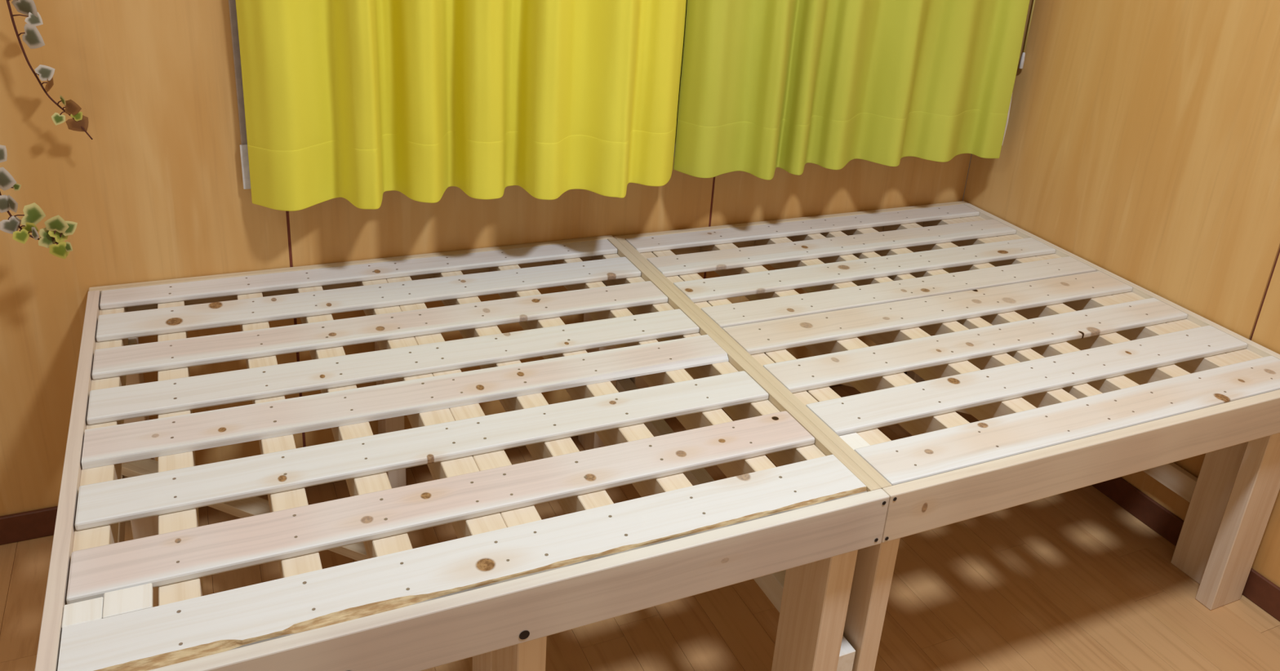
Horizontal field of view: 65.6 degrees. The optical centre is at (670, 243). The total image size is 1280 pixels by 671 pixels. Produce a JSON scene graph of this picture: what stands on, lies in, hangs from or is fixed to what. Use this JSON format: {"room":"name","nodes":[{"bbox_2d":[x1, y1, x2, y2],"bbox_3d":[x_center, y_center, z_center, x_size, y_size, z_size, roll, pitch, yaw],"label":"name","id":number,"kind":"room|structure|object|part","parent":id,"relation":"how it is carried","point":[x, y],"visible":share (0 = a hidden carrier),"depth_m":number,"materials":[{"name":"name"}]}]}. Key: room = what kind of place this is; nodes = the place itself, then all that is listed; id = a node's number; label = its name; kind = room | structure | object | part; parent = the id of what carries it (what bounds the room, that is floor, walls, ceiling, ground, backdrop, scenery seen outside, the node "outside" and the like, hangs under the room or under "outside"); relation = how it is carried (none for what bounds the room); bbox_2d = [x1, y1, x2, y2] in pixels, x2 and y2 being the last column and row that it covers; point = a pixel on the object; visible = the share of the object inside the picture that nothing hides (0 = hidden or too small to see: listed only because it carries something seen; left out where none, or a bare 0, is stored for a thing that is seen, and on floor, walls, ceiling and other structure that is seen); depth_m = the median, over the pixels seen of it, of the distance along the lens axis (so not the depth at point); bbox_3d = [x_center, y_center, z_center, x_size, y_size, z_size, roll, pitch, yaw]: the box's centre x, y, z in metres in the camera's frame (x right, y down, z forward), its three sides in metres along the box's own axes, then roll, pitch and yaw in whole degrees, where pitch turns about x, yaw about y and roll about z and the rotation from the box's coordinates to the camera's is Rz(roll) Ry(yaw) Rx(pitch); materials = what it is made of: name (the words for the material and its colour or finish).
{"room":"bedroom","nodes":[
{"label":"bedroom","id":0,"kind":"room"},
{"bbox_2d":[0,0,971,515],"bbox_3d":[-0.606,-0.650,1.627,3.152,2.412,0.080,-6,24,-25],"label":"wall","id":1,"kind":"structure","parent":0,"point":[157,193],"depth_m":1.71,"materials":[{"name":"brown wood"}]},
{"bbox_2d":[0,145,77,259],"bbox_3d":[-0.978,-0.488,1.347,0.172,1.101,0.062,6,22,4],"label":"trailing ivy","id":2,"kind":"object","parent":1,"relation":"attached to","point":[57,230],"visible":1,"depth_m":1.52,"materials":[{"name":"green plant"}]},
{"bbox_3d":[-0.993,-0.501,1.344,0.146,1.077,0.049,8,22,9],"label":"stem","id":3,"kind":"part","parent":2,"relation":"part of","materials":[{"name":"green plant"}]},
{"bbox_2d":[6,0,93,139],"bbox_3d":[-0.933,-0.590,1.378,0.106,0.929,0.042,2,22,-6],"label":"trailing ivy","id":4,"kind":"object","parent":1,"relation":"attached to","point":[32,37],"visible":1,"depth_m":1.50,"materials":[{"name":"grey plant"}]},
{"bbox_3d":[-1.053,-0.596,1.402,0.870,2.412,0.050,-6,24,-25],"label":"panel","id":5,"kind":"part","parent":1,"relation":"part of","materials":[{"name":"brown wood"}]},
{"bbox_2d":[0,371,906,545],"bbox_3d":[-0.693,0.459,2.016,3.112,0.057,0.009,-6,24,-25],"label":"baseboard","id":6,"kind":"structure","parent":1,"relation":"attached to","point":[28,525],"depth_m":1.79,"materials":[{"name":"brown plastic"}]},
{"bbox_2d":[228,0,687,189],"bbox_3d":[0.029,-0.655,1.927,1.668,1.009,0.067,-6,24,-25],"label":"window","id":7,"kind":"structure","parent":1,"relation":"in","point":[232,3],"depth_m":1.68,"materials":[{"name":"grey metal"}]},
{"bbox_3d":[-0.708,-0.577,1.582,0.028,1.009,0.062,-6,24,-25],"label":"frame","id":8,"kind":"part","parent":7,"relation":"part of","materials":[{"name":"white wood"}]},
{"bbox_3d":[0.394,-0.699,2.106,0.798,0.945,0.008,-6,24,-25],"label":"pane","id":9,"kind":"part","parent":7,"relation":"part of","materials":[{"name":"yellow glass"}]},
{"bbox_2d":[235,0,686,211],"bbox_3d":[-0.298,-0.551,1.641,0.805,1.022,0.144,-5,24,-23],"label":"curtain","id":10,"kind":"object","parent":1,"relation":"hanging from","point":[357,101],"visible":1,"depth_m":1.73,"materials":[{"name":"yellow fabric"}]},
{"bbox_3d":[-0.330,0.137,2.099,0.871,0.647,0.050,-6,24,-25],"label":"panel","id":11,"kind":"part","parent":1,"relation":"part of","materials":[{"name":"brown wood"}]},
{"bbox_3d":[0.392,0.059,2.439,0.723,0.647,0.050,-6,24,-25],"label":"panel","id":12,"kind":"part","parent":1,"relation":"part of","materials":[{"name":"brown wood"}]},
{"bbox_2d":[673,0,1030,180],"bbox_3d":[0.430,-0.639,1.987,0.817,1.006,0.108,-6,24,-25],"label":"curtain","id":13,"kind":"object","parent":1,"relation":"hanging from","point":[766,86],"visible":1,"depth_m":2.08,"materials":[{"name":"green fabric"}]},
{"bbox_2d":[0,373,1279,670],"bbox_3d":[-0.006,1.089,0.703,3.192,0.040,3.388,-6,24,-25],"label":"floor","id":14,"kind":"structure","parent":0,"point":[1071,580],"depth_m":1.80,"materials":[{"name":"brown wood"}]},
{"bbox_2d":[34,235,889,670],"bbox_3d":[-0.365,0.425,1.590,0.977,0.482,0.966,-6,24,-25],"label":"frame","id":15,"kind":"object","parent":14,"relation":"on","point":[512,579],"visible":1,"depth_m":1.32,"materials":[{"name":"brown wood"}]},
{"bbox_3d":[-0.782,0.284,1.313,0.017,0.077,0.928,-6,24,-25],"label":"rail","id":16,"kind":"part","parent":15,"relation":"part of","materials":[{"name":"brown wood"}]},
{"bbox_3d":[-0.947,0.352,1.758,0.045,0.408,0.095,-6,24,-25],"label":"leg","id":17,"kind":"part","parent":15,"relation":"part of","materials":[{"name":"brown wood"}]},
{"bbox_3d":[-0.559,0.066,1.905,0.964,0.077,0.018,-6,24,-25],"label":"rail","id":18,"kind":"part","parent":15,"relation":"part of","materials":[{"name":"brown wood"}]},
{"bbox_3d":[-0.550,0.309,1.945,0.035,0.408,0.095,-6,24,-25],"label":"leg","id":19,"kind":"part","parent":15,"relation":"part of","materials":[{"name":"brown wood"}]},
{"bbox_3d":[-0.244,0.569,1.354,0.031,0.408,0.093,-6,24,-25],"label":"leg","id":20,"kind":"part","parent":15,"relation":"part of","materials":[{"name":"brown wood"}]},
{"bbox_3d":[-0.152,0.410,1.122,0.964,0.077,0.020,-6,24,-25],"label":"rail","id":21,"kind":"part","parent":15,"relation":"part of","materials":[{"name":"brown wood"}]},
{"bbox_3d":[-0.193,0.612,1.256,0.035,0.408,0.088,-6,24,-25],"label":"leg","id":22,"kind":"part","parent":15,"relation":"part of","materials":[{"name":"brown wood"}]},
{"bbox_2d":[519,630,529,639],"bbox_3d":[-0.165,0.440,1.116,0.012,0.012,0.001,-6,24,-25],"label":"bolt","id":23,"kind":"object","parent":15,"relation":"attached to","point":[523,634],"depth_m":1.12,"materials":[{"name":"black metal"}]},
{"bbox_3d":[-0.154,0.267,2.131,0.044,0.408,0.095,-6,24,-25],"label":"leg","id":24,"kind":"part","parent":15,"relation":"part of","materials":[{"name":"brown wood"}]},
{"bbox_3d":[0.070,0.192,1.715,0.017,0.077,0.928,-6,24,-25],"label":"rail","id":25,"kind":"part","parent":15,"relation":"part of","materials":[{"name":"brown wood"}]},
{"bbox_3d":[0.201,0.568,1.446,0.044,0.408,0.096,-6,24,-25],"label":"leg","id":26,"kind":"part","parent":15,"relation":"part of","materials":[{"name":"brown wood"}]},
{"bbox_2d":[613,200,1279,670],"bbox_3d":[0.496,0.335,1.992,0.956,0.482,0.958,-6,24,-25],"label":"frame","id":27,"kind":"object","parent":14,"relation":"on","point":[1074,374],"visible":0.94,"depth_m":1.76,"materials":[{"name":"brown wood"}]},
{"bbox_3d":[-0.081,0.263,2.157,0.034,0.408,0.097,-6,24,-25],"label":"leg","id":28,"kind":"part","parent":27,"relation":"part of","materials":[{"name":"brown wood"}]},
{"bbox_3d":[0.088,0.192,1.719,0.017,0.077,0.920,-6,24,-25],"label":"rail","id":29,"kind":"part","parent":27,"relation":"part of","materials":[{"name":"brown wood"}]},
{"bbox_3d":[0.309,-0.024,2.306,0.956,0.077,0.018,-6,24,-25],"label":"rail","id":30,"kind":"part","parent":27,"relation":"part of","materials":[{"name":"brown wood"}]},
{"bbox_3d":[0.271,0.561,1.478,0.034,0.408,0.094,-6,24,-25],"label":"leg","id":31,"kind":"part","parent":27,"relation":"part of","materials":[{"name":"brown wood"}]},
{"bbox_3d":[0.680,0.168,2.548,0.086,0.408,0.034,-6,24,-25],"label":"leg","id":32,"kind":"part","parent":27,"relation":"part of","materials":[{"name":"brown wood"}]},
{"bbox_3d":[0.712,0.317,1.530,0.956,0.077,0.020,-6,24,-25],"label":"rail","id":33,"kind":"part","parent":27,"relation":"part of","materials":[{"name":"brown wood"}]},
{"bbox_3d":[0.933,0.101,2.118,0.017,0.077,0.920,-6,24,-25],"label":"rail","id":34,"kind":"part","parent":27,"relation":"part of","materials":[{"name":"brown wood"}]},
{"bbox_3d":[1.052,0.463,1.881,0.040,0.408,0.092,-6,24,-25],"label":"leg","id":35,"kind":"part","parent":27,"relation":"part of","materials":[{"name":"brown wood"}]},
{"bbox_3d":[1.058,0.489,1.819,0.086,0.408,0.034,-6,24,-25],"label":"leg","id":36,"kind":"part","parent":27,"relation":"part of","materials":[{"name":"brown wood"}]},
{"bbox_2d":[963,0,1279,586],"bbox_3d":[1.512,-0.193,0.905,0.040,2.412,3.270,-6,24,-25],"label":"wall","id":37,"kind":"structure","parent":0,"point":[1141,142],"depth_m":1.99,"materials":[{"name":"brown wood"}]},
{"bbox_2d":[1018,0,1035,69],"bbox_3d":[0.835,-0.785,2.135,0.010,0.822,0.013,-6,24,-25],"label":"pull cord","id":38,"kind":"object","parent":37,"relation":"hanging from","point":[1022,60],"visible":1,"depth_m":2.26,"materials":[{"name":"white plastic"}]},
{"bbox_3d":[0.807,-0.421,2.278,0.009,0.038,0.010,11,23,17],"label":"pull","id":39,"kind":"part","parent":38,"relation":"part of","materials":[{"name":"white plastic"}]},
{"bbox_3d":[0.836,-0.802,2.129,0.005,0.785,0.010,-6,24,-25],"label":"cord","id":40,"kind":"part","parent":38,"relation":"part of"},
{"bbox_2d":[1092,476,1279,621],"bbox_3d":[1.405,0.901,1.323,0.008,0.060,3.259,-6,24,-25],"label":"baseboard","id":41,"kind":"structure","parent":37,"relation":"attached to","point":[1258,588],"depth_m":2.06,"materials":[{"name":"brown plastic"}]},
{"bbox_3d":[1.326,-0.335,1.226,0.006,2.412,0.870,-6,24,-25],"label":"panel","id":42,"kind":"part","parent":37,"relation":"part of","materials":[{"name":"brown wood"}]}
]}

